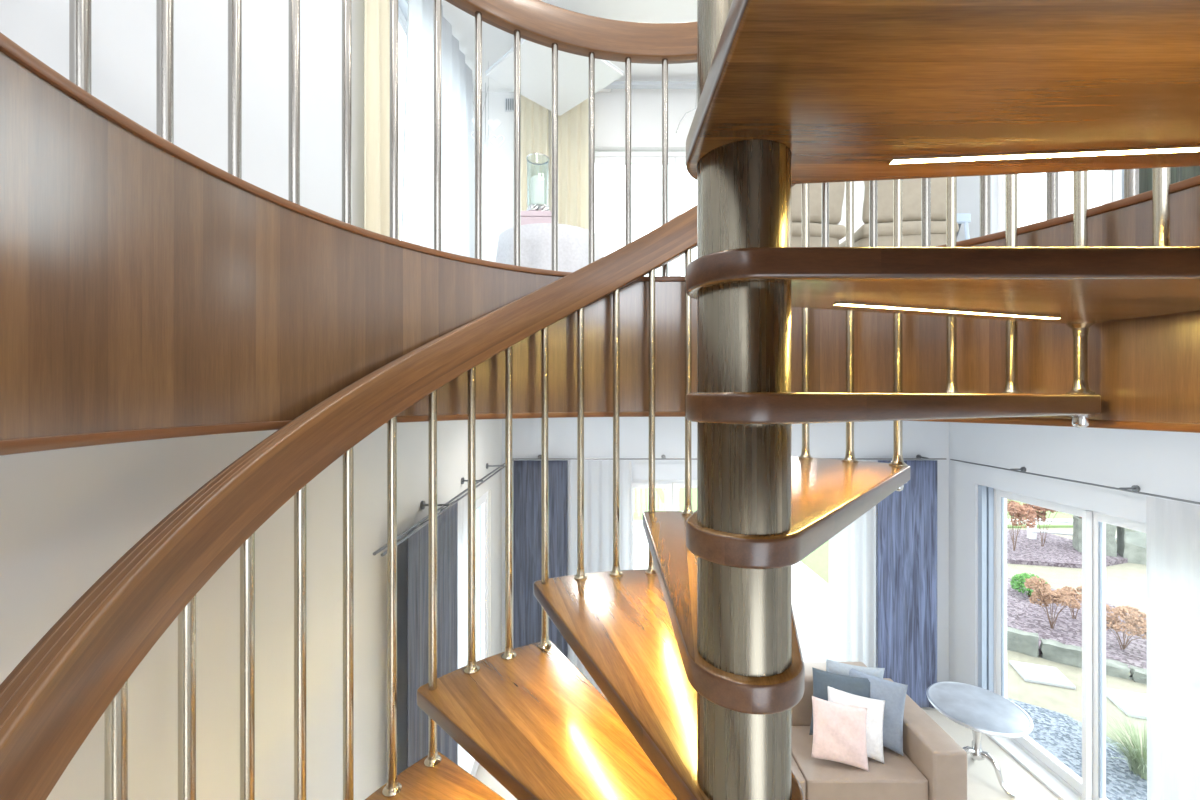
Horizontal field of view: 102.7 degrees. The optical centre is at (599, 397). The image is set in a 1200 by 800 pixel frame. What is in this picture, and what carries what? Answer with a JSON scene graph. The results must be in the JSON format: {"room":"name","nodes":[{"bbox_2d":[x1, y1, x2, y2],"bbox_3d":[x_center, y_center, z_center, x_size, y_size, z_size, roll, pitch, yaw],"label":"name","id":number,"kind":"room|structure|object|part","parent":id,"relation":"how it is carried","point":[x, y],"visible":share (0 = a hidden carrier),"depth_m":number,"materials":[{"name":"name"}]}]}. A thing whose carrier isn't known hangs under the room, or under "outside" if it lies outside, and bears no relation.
{"room":"spiral staircase","nodes":[
{"label":"spiral staircase","id":0,"kind":"room"},
{"bbox_2d":[0,0,407,228],"bbox_3d":[-1.350,-1.628,1.250,0.200,2.444,6.900,0,0,0],"label":"wall","id":1,"kind":"structure","parent":0,"point":[123,31],"depth_m":1.71,"materials":[{"name":"white paint"}]},
{"bbox_2d":[398,5,406,48],"bbox_3d":[-1.345,-1.478,3.525,0.070,2.144,1.350,0,0,0],"label":"window","id":2,"kind":"structure","parent":1,"relation":"in","point":[402,23],"depth_m":3.22,"materials":[{"name":"white glass"}]},
{"bbox_3d":[-1.345,-1.478,3.525,0.070,2.144,1.350,0,0,0],"label":"frame","id":3,"kind":"part","parent":2,"relation":"part of","materials":[{"name":"white paint"}]},
{"bbox_2d":[0,419,501,799],"bbox_3d":[-1.050,1.430,1.250,0.300,2.726,6.900,0,0,0],"label":"wall","id":4,"kind":"structure","parent":0,"point":[68,515],"depth_m":1.19,"materials":[{"name":"beige paint"}]},
{"bbox_2d":[373,459,513,556],"bbox_3d":[-0.828,0.543,2.960,0.144,0.043,2.560,0,0,0],"label":"rail","id":5,"kind":"object","parent":4,"relation":"attached to","point":[422,504],"visible":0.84,"depth_m":2.40,"materials":[{"name":"metal"}]},
{"bbox_2d":[407,498,457,767],"bbox_3d":[-0.786,1.659,2.316,0.027,2.198,0.691,0,0,0],"label":"drape","id":6,"kind":"object","parent":5,"relation":"hanging from","point":[447,522],"visible":0.57,"depth_m":2.18,"materials":[{"name":"fabric"}]},
{"bbox_2d":[458,493,468,772],"bbox_3d":[-0.788,1.669,2.765,0.034,2.218,0.170,0,0,0],"label":"sheer curtain","id":7,"kind":"object","parent":5,"relation":"hanging from","point":[463,756],"visible":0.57,"depth_m":2.73,"materials":[{"name":"white fabric"}]},
{"bbox_2d":[469,491,487,776],"bbox_3d":[-0.955,1.771,3.200,0.070,2.043,1.500,0,0,0],"label":"window","id":8,"kind":"structure","parent":4,"relation":"in","point":[482,502],"depth_m":3.86,"materials":[{"name":"white paint"}]},
{"bbox_2d":[441,0,613,91],"bbox_3d":[-0.575,-2.825,3.150,1.350,0.050,2.500,0,0,0],"label":"ceiling","id":9,"kind":"structure","parent":0,"point":[496,42],"depth_m":3.69,"materials":[{"name":"paint"}]},
{"bbox_2d":[364,0,398,239],"bbox_3d":[-1.177,-1.588,2.599,0.069,2.344,0.362,0,0,0],"label":"drape","id":10,"kind":"object","parent":9,"relation":"hanging from","point":[376,12],"visible":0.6,"depth_m":2.50,"materials":[{"name":"beige fabric"}]},
{"bbox_2d":[401,0,474,257],"bbox_3d":[-1.117,-1.588,3.500,0.093,2.344,1.402,0,0,3],"label":"sheer curtain","id":11,"kind":"object","parent":9,"relation":"hanging from","point":[457,143],"visible":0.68,"depth_m":3.22,"materials":[{"name":"white fabric"}]},
{"bbox_2d":[471,61,503,173],"bbox_3d":[-0.938,-2.330,4.000,0.283,0.940,0.012,0,0,0],"label":"mobile","id":12,"kind":"object","parent":9,"relation":"hanging from","point":[494,124],"visible":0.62,"depth_m":4.00,"materials":[{"name":"metal"}]},
{"bbox_2d":[485,46,513,90],"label":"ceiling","id":13,"kind":"structure","parent":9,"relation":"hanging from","point":[502,71],"depth_m":3.65,"materials":[{"name":"paint"}]},
{"bbox_2d":[521,39,551,110],"label":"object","id":14,"kind":"structure","parent":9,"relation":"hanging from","point":[536,73],"depth_m":3.67,"materials":[{"name":"paint"}]},
{"bbox_3d":[-0.350,-2.506,3.700,0.760,0.011,0.760,0,0,45],"label":"frame","id":15,"kind":"part","parent":14,"relation":"part of","materials":[{"name":"white paint"}]},
{"bbox_2d":[558,50,587,115],"label":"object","id":16,"kind":"structure","parent":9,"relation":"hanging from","point":[572,68],"depth_m":3.75,"materials":[{"name":"paint"}]},
{"bbox_2d":[595,59,623,92],"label":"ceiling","id":17,"kind":"structure","parent":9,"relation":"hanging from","point":[606,72],"depth_m":3.68,"materials":[{"name":"paint"}]},
{"bbox_2d":[612,0,696,80],"bbox_3d":[0.975,-2.900,1.250,4.850,0.100,6.900,0,0,0],"label":"ceiling","id":18,"kind":"structure","parent":0,"point":[641,11],"depth_m":3.61,"materials":[{"name":"paint"}]},
{"bbox_2d":[603,81,696,88],"bbox_3d":[1.050,-2.808,4.270,3.700,0.085,0.060,0,0,0],"label":"track","id":19,"kind":"object","parent":18,"relation":"attached to","point":[616,84],"visible":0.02,"depth_m":4.25,"materials":[{"name":"white metal"}]},
{"bbox_2d":[521,95,548,210],"bbox_3d":[-0.599,-1.588,4.256,0.282,2.344,0.039,0,0,0],"label":"drape","id":20,"kind":"object","parent":19,"relation":"hanging from","point":[534,117],"visible":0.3,"depth_m":4.25,"materials":[{"name":"beige fabric"}]},
{"bbox_2d":[551,99,587,229],"bbox_3d":[-0.269,-1.588,4.275,0.342,2.344,0.049,0,0,0],"label":"drape","id":21,"kind":"object","parent":19,"relation":"hanging from","point":[573,124],"visible":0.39,"depth_m":4.28,"materials":[{"name":"beige fabric"}]},
{"bbox_2d":[676,84,696,132],"bbox_3d":[0.710,-2.499,3.900,0.187,0.701,0.007,0,0,0],"label":"pendant lamp","id":22,"kind":"object","parent":18,"relation":"hanging from","point":[696,84],"visible":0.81,"depth_m":3.90,"materials":[{"name":"metal"}]},
{"bbox_2d":[473,89,948,681],"bbox_3d":[0.975,-0.029,4.550,4.450,5.643,0.300,0,0,0],"label":"wall","id":23,"kind":"structure","parent":0,"point":[872,439],"depth_m":4.40,"materials":[{"name":"white paint"}]},
{"bbox_2d":[505,98,513,111],"bbox_3d":[-0.805,-2.680,4.393,0.130,0.120,0.013,0,0,0],"label":"air vent","id":24,"kind":"object","parent":23,"relation":"in","point":[509,102],"visible":0.66,"depth_m":4.39,"materials":[{"name":"grey metal"}]},
{"bbox_2d":[595,152,685,275],"bbox_3d":[1.055,-1.343,4.485,2.290,1.874,0.070,0,0,0],"label":"door frame","id":25,"kind":"structure","parent":23,"relation":"in","point":[675,159],"depth_m":4.46,"materials":[{"name":"white paint"}]},
{"bbox_3d":[1.055,-1.343,4.485,2.290,1.874,0.070,0,0,0],"label":"frame","id":26,"kind":"part","parent":25,"relation":"part of","materials":[{"name":"white paint"}]},
{"bbox_3d":[1.060,-1.340,4.483,0.714,1.785,0.050,0,0,0],"label":"sash","id":27,"kind":"part","parent":25,"relation":"part of","materials":[{"name":"white paint"}]},
{"bbox_2d":[631,480,696,569],"bbox_3d":[1.320,1.774,4.535,2.200,2.038,0.070,0,0,0],"label":"window","id":28,"kind":"structure","parent":23,"relation":"in","point":[671,486],"depth_m":4.51,"materials":[{"name":"white paint"}]},
{"bbox_3d":[0.469,1.776,4.533,0.415,1.949,0.050,0,0,0],"label":"sash","id":29,"kind":"part","parent":28,"relation":"part of","materials":[{"name":"white paint"}]},
{"bbox_3d":[1.320,1.774,4.535,2.200,2.038,0.070,0,0,0],"label":"frame","id":30,"kind":"part","parent":28,"relation":"part of","materials":[{"name":"white paint"}]},
{"bbox_3d":[1.070,1.776,4.533,0.774,1.949,0.050,0,0,0],"label":"sash","id":31,"kind":"part","parent":28,"relation":"part of","materials":[{"name":"white paint"}]},
{"bbox_2d":[513,454,945,459],"bbox_3d":[1.140,0.543,4.332,3.880,0.039,0.136,0,0,0],"label":"rail","id":32,"kind":"object","parent":23,"relation":"attached to","point":[918,457],"visible":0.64,"depth_m":4.27,"materials":[{"name":"metal"}]},
{"bbox_2d":[513,460,567,657],"bbox_3d":[-0.529,1.659,4.266,0.482,2.198,0.023,0,0,0],"label":"drape","id":33,"kind":"object","parent":32,"relation":"hanging from","point":[526,473],"visible":0.59,"depth_m":4.27,"materials":[{"name":"blue fabric"}]},
{"bbox_2d":[569,460,630,698],"bbox_3d":[0.000,1.669,4.267,0.560,2.218,0.038,0,0,0],"label":"sheer curtain","id":34,"kind":"object","parent":32,"relation":"hanging from","point":[598,474],"visible":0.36,"depth_m":4.27,"materials":[{"name":"white fabric"}]},
{"bbox_3d":[1.140,0.548,4.270,3.880,0.011,0.012,0,0,0],"label":"rail","id":35,"kind":"part","parent":32,"relation":"part of","materials":[{"name":"metal"}]},
{"bbox_2d":[829,460,875,667],"bbox_3d":[2.250,1.669,4.267,0.420,2.218,0.040,0,0,0],"label":"sheer curtain","id":36,"kind":"object","parent":32,"relation":"hanging from","point":[852,551],"visible":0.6,"depth_m":4.27,"materials":[{"name":"white fabric"}]},
{"bbox_2d":[878,460,937,707],"bbox_3d":[2.736,1.659,4.267,0.532,2.198,0.023,0,0,0],"label":"drape","id":37,"kind":"object","parent":32,"relation":"hanging from","point":[907,518],"visible":0.84,"depth_m":4.27,"materials":[{"name":"blue fabric"}]},
{"bbox_2d":[475,707,1060,799],"bbox_3d":[1.080,2.843,1.160,4.560,0.100,6.720,0,0,0],"label":"floor","id":38,"kind":"structure","parent":0,"point":[982,781],"depth_m":3.52,"materials":[{"name":"tile"}]},
{"bbox_2d":[0,0,1199,799],"bbox_3d":[0.230,0.697,0.736,1.853,4.192,1.854,0,0,0],"label":"spiral staircase","id":39,"kind":"structure","parent":38,"relation":"on","point":[695,656],"depth_m":0.71,"materials":[{"name":"wood"}]},
{"bbox_3d":[0.222,0.221,0.744,1.812,3.241,1.812,0,0,0],"label":"handrail","id":40,"kind":"part","parent":39,"relation":"part of","materials":[{"name":"brown wood"}]},
{"bbox_2d":[791,662,966,799],"bbox_3d":[1.300,2.413,3.325,1.910,0.760,0.790,0,0,0],"label":"sofa","id":41,"kind":"object","parent":38,"relation":"on","point":[932,765],"visible":0.26,"depth_m":3.01,"materials":[{"name":"beige fabric"}]},
{"bbox_2d":[791,755,805,799],"bbox_3d":[0.917,2.444,3.220,0.715,0.174,0.500,0,0,0],"label":"seat cushion","id":42,"kind":"object","parent":41,"relation":"on","point":[796,767],"depth_m":3.03,"materials":[{"name":"beige fabric"}]},
{"bbox_3d":[1.661,2.282,3.598,0.758,0.498,0.245,0,0,0],"label":"backrest","id":43,"kind":"part","parent":41,"relation":"part of","materials":[{"name":"beige fabric"}]},
{"bbox_2d":[809,667,869,734],"bbox_3d":[1.670,2.128,3.300,0.461,0.461,0.147,0,0,9],"label":"cushion","id":44,"kind":"object","parent":41,"relation":"on","point":[822,679],"visible":0.41,"depth_m":3.31,"materials":[{"name":"fabric"}]},
{"bbox_2d":[811,696,868,770],"bbox_3d":[1.560,2.183,3.125,0.389,0.361,0.166,0,0,9],"label":"cushion","id":45,"kind":"object","parent":41,"relation":"on","point":[839,730],"visible":1,"depth_m":3.09,"materials":[{"name":"fabric"}]},
{"bbox_2d":[826,659,884,678],"bbox_3d":[1.790,2.108,3.400,0.444,0.479,0.109,0,0,7],"label":"cushion","id":46,"kind":"object","parent":41,"relation":"on","point":[835,667],"visible":0.19,"depth_m":3.39,"materials":[{"name":"grey fabric"}]},
{"bbox_2d":[827,686,884,762],"bbox_3d":[1.700,2.173,3.199,0.393,0.377,0.165,0,0,18],"label":"cushion","id":47,"kind":"object","parent":41,"relation":"on","point":[875,707],"visible":0.41,"depth_m":3.17,"materials":[{"name":"white fabric"}]},
{"bbox_2d":[791,726,927,799],"bbox_3d":[1.660,2.444,3.220,0.750,0.174,0.500,0,0,0],"label":"seat cushion","id":48,"kind":"object","parent":41,"relation":"on","point":[900,777],"depth_m":3.00,"materials":[{"name":"fabric"}]},
{"bbox_2d":[849,668,907,755],"bbox_3d":[1.859,2.128,3.288,0.426,0.450,0.148,0,0,31],"label":"cushion","id":49,"kind":"object","parent":41,"relation":"on","point":[893,693],"visible":0.38,"depth_m":3.20,"materials":[{"name":"grey fabric"}]},
{"bbox_3d":[2.148,2.455,3.325,0.214,0.575,0.790,0,0,0],"label":"armrest","id":50,"kind":"part","parent":41,"relation":"part of","materials":[{"name":"beige fabric"}]},
{"bbox_2d":[926,682,1033,797],"bbox_3d":[2.775,2.531,3.530,0.618,0.524,0.618,0,0,0],"label":"side table","id":51,"kind":"object","parent":38,"relation":"on","point":[982,711],"visible":0.96,"depth_m":3.49,"materials":[{"name":"silver metal"}]},
{"bbox_3d":[2.656,2.682,3.533,0.216,0.222,0.045,0,0,0],"label":"leg","id":52,"kind":"part","parent":51,"relation":"part of","materials":[{"name":"metal"}]},
{"bbox_3d":[2.831,2.682,3.425,0.044,0.222,0.216,0,0,-28],"label":"leg","id":53,"kind":"part","parent":51,"relation":"part of","materials":[{"name":"metal"}]},
{"bbox_2d":[949,175,1199,686],"bbox_3d":[3.325,-0.029,1.250,0.250,5.643,6.900,0,0,0],"label":"wall","id":54,"kind":"structure","parent":0,"point":[1163,463],"depth_m":3.55,"materials":[{"name":"white paint"}]},
{"bbox_2d":[998,169,1123,231],"bbox_3d":[3.260,-1.353,3.390,0.120,1.894,1.060,0,0,0],"label":"window","id":55,"kind":"structure","parent":54,"relation":"in","point":[1113,179],"depth_m":3.08,"materials":[{"name":"white paint"}]},
{"bbox_3d":[3.285,-1.353,3.390,0.070,1.894,1.060,0,0,0],"label":"frame","id":56,"kind":"part","parent":55,"relation":"part of","materials":[{"name":"white paint"}]},
{"bbox_3d":[3.285,-1.350,2.974,0.054,1.805,0.145,0,0,0],"label":"sash","id":57,"kind":"part","parent":55,"relation":"part of","materials":[{"name":"white paint"}]},
{"bbox_2d":[978,485,1145,799],"bbox_3d":[3.300,1.765,2.920,0.200,2.055,2.340,0,0,0],"label":"window","id":58,"kind":"structure","parent":54,"relation":"in","point":[1051,772],"depth_m":3.48,"materials":[{"name":"white paint"}]},
{"bbox_3d":[3.365,1.768,3.660,0.054,1.966,0.775,0,0,0],"label":"sash","id":59,"kind":"part","parent":58,"relation":"part of","materials":[{"name":"white paint"}]},
{"bbox_3d":[3.365,1.768,2.530,0.054,1.966,1.475,0,0,0],"label":"sash","id":60,"kind":"part","parent":58,"relation":"part of","materials":[{"name":"white paint"}]},
{"bbox_2d":[950,459,1199,504],"bbox_3d":[3.147,0.543,3.120,0.106,0.039,2.240,0,0,0],"label":"rail","id":61,"kind":"object","parent":54,"relation":"attached to","point":[1134,488],"visible":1,"depth_m":2.95,"materials":[{"name":"metal"}]},
{"bbox_2d":[1146,496,1199,799],"bbox_3d":[3.096,1.669,2.410,0.051,2.218,0.620,0,0,0],"label":"sheer curtain","id":62,"kind":"object","parent":61,"relation":"hanging from","point":[1172,527],"visible":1,"depth_m":2.60,"materials":[{"name":"white fabric"}]},
{"bbox_3d":[0.975,-0.162,1.250,4.850,0.456,6.900,0,0,0],"label":"ceiling","id":63,"kind":"structure","parent":0,"visible":0},
{"bbox_2d":[0,50,1199,439],"bbox_3d":[0.222,-0.178,0.744,1.914,0.456,1.914,0,0,0],"label":"trim","id":64,"kind":"structure","parent":63,"relation":"attached to","point":[141,287],"depth_m":0.96,"materials":[{"name":"brown wood"}]},
{"bbox_2d":[0,412,1199,455],"bbox_3d":[0.222,0.059,0.744,1.922,0.018,1.922,0,0,0],"label":"trim","id":65,"kind":"structure","parent":63,"relation":"attached to","point":[34,444],"depth_m":0.95,"materials":[{"name":"brown wood"}]},
{"bbox_3d":[0.975,-0.398,1.100,4.450,0.015,6.600,0,0,0],"label":"floor","id":66,"kind":"structure","parent":0,"visible":0},
{"bbox_2d":[0,32,1199,281],"bbox_3d":[0.222,-0.415,0.744,2.064,0.018,2.064,0,0,0],"label":"trim","id":67,"kind":"structure","parent":66,"relation":"on","point":[7,45],"depth_m":0.97,"materials":[{"name":"brown wood"}]},
{"bbox_2d":[69,0,1138,275],"bbox_3d":[0.115,-0.877,0.871,2.012,0.907,1.679,0,0,-40],"label":"gallery railing","id":68,"kind":"object","parent":67,"relation":"on","point":[539,22],"visible":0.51,"depth_m":1.49,"materials":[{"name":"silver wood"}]},
{"bbox_3d":[0.115,-1.272,0.871,2.012,0.118,1.679,0,0,-40],"label":"handrail","id":69,"kind":"part","parent":68,"relation":"part of","materials":[{"name":"brown wood"}]},
{"bbox_2d":[791,182,845,246],"bbox_3d":[1.000,-0.916,2.620,0.505,1.020,0.505,0,0,-5],"label":"slipcovered chair","id":70,"kind":"object","parent":66,"relation":"on","point":[836,189],"visible":0.17,"depth_m":2.39,"materials":[{"name":"beige fabric"}]},
{"bbox_3d":[1.018,-1.151,2.416,0.432,0.550,0.084,0,0,-5],"label":"backrest","id":71,"kind":"part","parent":70,"relation":"part of","materials":[{"name":"beige fabric"}]},
{"bbox_3d":[1.000,-0.840,2.615,0.462,0.068,0.484,0,0,-5],"label":"seat","id":72,"kind":"part","parent":70,"relation":"part of","materials":[{"name":"beige fabric"}]},
{"bbox_2d":[839,177,958,246],"bbox_3d":[1.560,-0.916,2.600,0.505,1.020,0.505,0,0,6],"label":"slipcovered chair","id":73,"kind":"object","parent":66,"relation":"on","point":[911,188],"visible":0.27,"depth_m":2.37,"materials":[{"name":"beige fabric"}]},
{"bbox_3d":[1.560,-0.840,2.595,0.462,0.068,0.484,0,0,6],"label":"seat","id":74,"kind":"part","parent":73,"relation":"part of","materials":[{"name":"beige fabric"}]},
{"bbox_3d":[1.539,-1.151,2.396,0.432,0.550,0.084,0,0,6],"label":"backrest","id":75,"kind":"part","parent":73,"relation":"part of","materials":[{"name":"beige fabric"}]},
{"bbox_2d":[957,213,970,239],"bbox_3d":[2.610,-0.903,3.440,0.420,0.995,0.480,0,0,0],"label":"dining chair","id":76,"kind":"object","parent":66,"relation":"on","point":[962,218],"visible":0.14,"depth_m":3.65,"materials":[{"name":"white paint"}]},
{"bbox_3d":[2.610,-1.366,3.663,0.420,0.070,0.035,0,0,0],"label":"rail","id":77,"kind":"part","parent":76,"relation":"part of","materials":[{"name":"paint"}]},
{"bbox_2d":[1139,166,1199,193],"bbox_3d":[3.096,-1.588,2.569,0.046,2.344,0.542,0,0,0],"label":"drape","id":78,"kind":"object","parent":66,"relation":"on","point":[1177,174],"visible":0.05,"depth_m":2.61,"materials":[{"name":"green fabric"}]},
{"bbox_3d":[-0.360,-0.773,3.500,0.740,0.734,0.740,0,0,0],"label":"round table","id":79,"kind":"object","parent":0,"visible":0},
{"bbox_2d":[495,223,602,271],"bbox_3d":[-0.360,-0.854,3.492,0.882,0.577,0.874,0,0,0],"label":"tablecloth","id":80,"kind":"object","parent":79,"relation":"on","point":[536,238],"visible":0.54,"depth_m":3.15,"materials":[{"name":"white fabric"}]},
{"bbox_2d":[521,211,551,224],"bbox_3d":[-0.443,-1.220,3.420,0.223,0.151,0.188,0,0,0],"label":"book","id":81,"kind":"object","parent":80,"relation":"on","point":[527,217],"visible":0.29,"depth_m":3.33,"materials":[{"name":"pink paper"}]},
{"bbox_3d":[-0.443,-1.276,3.420,0.223,0.039,0.188,0,0,0],"label":"lid","id":82,"kind":"part","parent":81,"relation":"part of","materials":[{"name":"pink paper"}]},
{"bbox_2d":[526,153,549,210],"bbox_3d":[-0.441,-1.501,3.421,0.164,0.401,0.164,0,0,0],"label":"hurricane lantern","id":83,"kind":"object","parent":81,"relation":"on","point":[537,182],"visible":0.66,"depth_m":3.38,"materials":[{"name":"metal"}]},
{"bbox_2d":[531,175,543,205],"bbox_3d":[-0.443,-1.469,3.420,0.092,0.211,0.092,0,0,0],"label":"candle","id":84,"kind":"object","parent":83,"relation":"on","point":[537,182],"depth_m":3.38,"materials":[{"name":"wax"}]},
{"label":"outside","id":85,"kind":"structure","parent":0,"visible":0},
{"bbox_2d":[633,527,828,661],"bbox_3d":[-0.160,2.843,7.606,6.680,0.040,5.712,0,0,0],"label":"deck","id":86,"kind":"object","parent":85,"point":[810,608],"visible":0.09,"depth_m":6.38,"materials":[{"name":"white"}]},
{"bbox_2d":[633,520,828,599],"bbox_3d":[-0.085,2.793,7.680,6.830,0.140,5.880,0,0,0],"label":"kerb","id":87,"kind":"object","parent":86,"relation":"on","point":[819,584],"visible":0.14,"depth_m":7.36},
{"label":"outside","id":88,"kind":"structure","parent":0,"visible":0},
{"bbox_2d":[1007,528,1146,750],"bbox_3d":[16.725,2.963,13.500,26.550,0.200,33.000,0,0,0],"label":"ground","id":89,"kind":"structure","parent":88,"point":[1125,582],"depth_m":5.10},
{"bbox_2d":[1007,627,1038,656],"bbox_3d":[4.733,2.752,5.436,0.361,0.222,0.162,0,0,38],"label":"edging stone","id":90,"kind":"object","parent":89,"relation":"on","point":[1020,641],"visible":0.66,"depth_m":5.37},
{"bbox_2d":[1009,660,1075,689],"bbox_3d":[4.530,2.845,4.930,0.400,0.035,0.360,0,0,20],"label":"stepping stone","id":91,"kind":"object","parent":89,"relation":"on","point":[1033,673],"visible":1,"depth_m":4.90,"materials":[{"name":"white stone"}]},
{"bbox_2d":[1040,638,1081,667],"bbox_3d":[5.017,2.772,5.213,0.343,0.182,0.164,0,0,38],"label":"edging stone","id":92,"kind":"object","parent":89,"relation":"on","point":[1052,650],"visible":0.86,"depth_m":5.17,"materials":[{"name":"grey stone"}]},
{"bbox_2d":[1027,504,1116,539],"bbox_3d":[9.703,2.468,8.951,2.686,0.750,0.154,0,0,25],"label":"rail fence","id":93,"kind":"object","parent":89,"relation":"on","point":[1031,532],"visible":0.1,"depth_m":9.34,"materials":[{"name":"white paint"}]},
{"bbox_3d":[8.550,2.468,9.500,0.100,0.750,0.100,0,0,0],"label":"post","id":94,"kind":"part","parent":93,"relation":"part of","materials":[{"name":"white paint"}]},
{"bbox_3d":[9.700,2.393,8.900,2.648,0.060,0.060,0,0,25],"label":"fence rail","id":95,"kind":"part","parent":93,"relation":"part of","materials":[{"name":"white paint"}]},
{"bbox_3d":[9.700,2.623,8.900,2.648,0.060,0.060,0,0,25],"label":"fence rail","id":96,"kind":"part","parent":93,"relation":"part of","materials":[{"name":"white paint"}]},
{"bbox_2d":[1072,515,1116,556],"bbox_3d":[8.950,2.527,8.700,0.502,0.672,0.424,0,0,34],"label":"edging stone","id":97,"kind":"object","parent":89,"relation":"on","point":[1111,545],"visible":0.38,"depth_m":8.47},
{"bbox_2d":[1106,658,1130,678],"bbox_3d":[5.285,2.802,5.003,0.322,0.122,0.163,0,0,38],"label":"edging stone","id":98,"kind":"object","parent":89,"relation":"on","point":[1114,668],"visible":0.56,"depth_m":4.92,"materials":[{"name":"grey stone"}]},
{"bbox_2d":[1106,688,1146,719],"bbox_3d":[5.020,2.845,4.420,0.460,0.035,0.420,0,0,20],"label":"stepping stone","id":99,"kind":"object","parent":89,"relation":"on","point":[1138,701],"visible":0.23,"depth_m":4.46,"materials":[{"name":"white stone"}]},
{"bbox_2d":[1116,526,1145,564],"bbox_3d":[9.420,2.527,8.370,0.504,0.672,0.422,0,0,34],"label":"edging stone","id":100,"kind":"object","parent":89,"relation":"on","point":[1131,544],"visible":0.39,"depth_m":8.29,"materials":[{"name":"grey stone"}]},
{"bbox_2d":[1130,665,1146,683],"bbox_3d":[5.544,2.807,4.800,0.323,0.112,0.163,0,0,38],"label":"edging stone","id":101,"kind":"object","parent":89,"relation":"on","point":[1139,675],"visible":0.35,"depth_m":4.83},
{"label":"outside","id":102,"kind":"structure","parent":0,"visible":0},
{"bbox_2d":[1007,698,1146,799],"bbox_3d":[3.870,2.858,1.350,0.820,0.030,6.700,0,0,0],"label":"ground","id":103,"kind":"structure","parent":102,"point":[1059,739],"depth_m":3.86,"materials":[{"name":"grey gravel"}]},
{"bbox_2d":[1055,693,1146,779],"bbox_3d":[4.107,2.609,3.648,0.996,0.467,1.036,0,0,0],"label":"ornamental grass","id":104,"kind":"object","parent":103,"relation":"on","point":[1135,757],"depth_m":3.69,"materials":[{"name":"green plant"}]},
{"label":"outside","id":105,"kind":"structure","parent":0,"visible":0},
{"bbox_2d":[1007,578,1146,676],"bbox_3d":[5.825,2.843,5.928,2.442,0.100,3.177,0,0,-16],"label":"ground","id":106,"kind":"structure","parent":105,"point":[1023,615],"depth_m":5.82,"materials":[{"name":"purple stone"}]},
{"bbox_2d":[1010,573,1046,596],"bbox_3d":[6.022,2.630,6.716,0.428,0.325,0.424,0,0,0],"label":"bush","id":107,"kind":"object","parent":106,"relation":"on","point":[1021,578],"visible":0.59,"depth_m":6.72,"materials":[{"name":"green plant"}]},
{"bbox_2d":[1024,576,1081,628],"bbox_3d":[5.453,2.464,5.789,0.667,0.661,0.530,0,0,-42],"label":"hydrangea","id":108,"kind":"object","parent":106,"relation":"on","point":[1045,594],"visible":1,"depth_m":5.74,"materials":[{"name":"plant"}]},
{"bbox_2d":[1057,586,1081,618],"bbox_3d":[5.991,2.582,6.056,0.461,0.425,0.403,0,0,-41],"label":"hydrangea","id":109,"kind":"object","parent":106,"relation":"on","point":[1065,588],"visible":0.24,"depth_m":6.08,"materials":[{"name":"plant"}]},
{"bbox_2d":[1106,604,1146,648],"bbox_3d":[5.782,2.538,5.328,0.485,0.513,0.626,0,0,37],"label":"hydrangea","id":110,"kind":"object","parent":106,"relation":"on","point":[1131,623],"visible":0.7,"depth_m":5.24,"materials":[{"name":"plant"}]},
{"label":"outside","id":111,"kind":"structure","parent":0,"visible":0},
{"bbox_2d":[1007,529,1127,567],"bbox_3d":[7.900,2.843,9.150,3.000,0.100,2.300,0,0,0],"label":"ground","id":112,"kind":"structure","parent":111,"point":[1057,551],"depth_m":8.64,"materials":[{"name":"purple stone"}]},
{"bbox_2d":[1007,499,1036,550],"bbox_3d":[7.553,2.212,8.758,0.913,1.164,0.650,0,0,-32],"label":"hydrangea","id":113,"kind":"object","parent":112,"relation":"on","point":[1016,511],"visible":0.5,"depth_m":8.56,"materials":[{"name":"plant"}]},
{"bbox_2d":[1023,503,1057,545],"bbox_3d":[8.356,2.210,8.987,0.739,1.168,0.676,0,0,34],"label":"hydrangea","id":114,"kind":"object","parent":112,"relation":"on","point":[1042,512],"visible":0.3,"depth_m":8.95,"materials":[{"name":"brown plant"}]},
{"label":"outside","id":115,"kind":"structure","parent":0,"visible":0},
{"bbox_2d":[633,488,1072,583],"bbox_3d":[4.000,2.873,17.600,32.000,0.100,22.800,0,0,0],"label":"ground","id":116,"kind":"structure","parent":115,"point":[817,561],"depth_m":11.66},
{"bbox_2d":[1007,519,1072,524],"bbox_3d":[9.950,2.803,10.735,8.100,0.120,0.170,0,0,0],"label":"kerb","id":117,"kind":"object","parent":116,"relation":"on","point":[1009,520],"visible":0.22,"depth_m":10.65,"materials":[{"name":"stone"}]}
]}

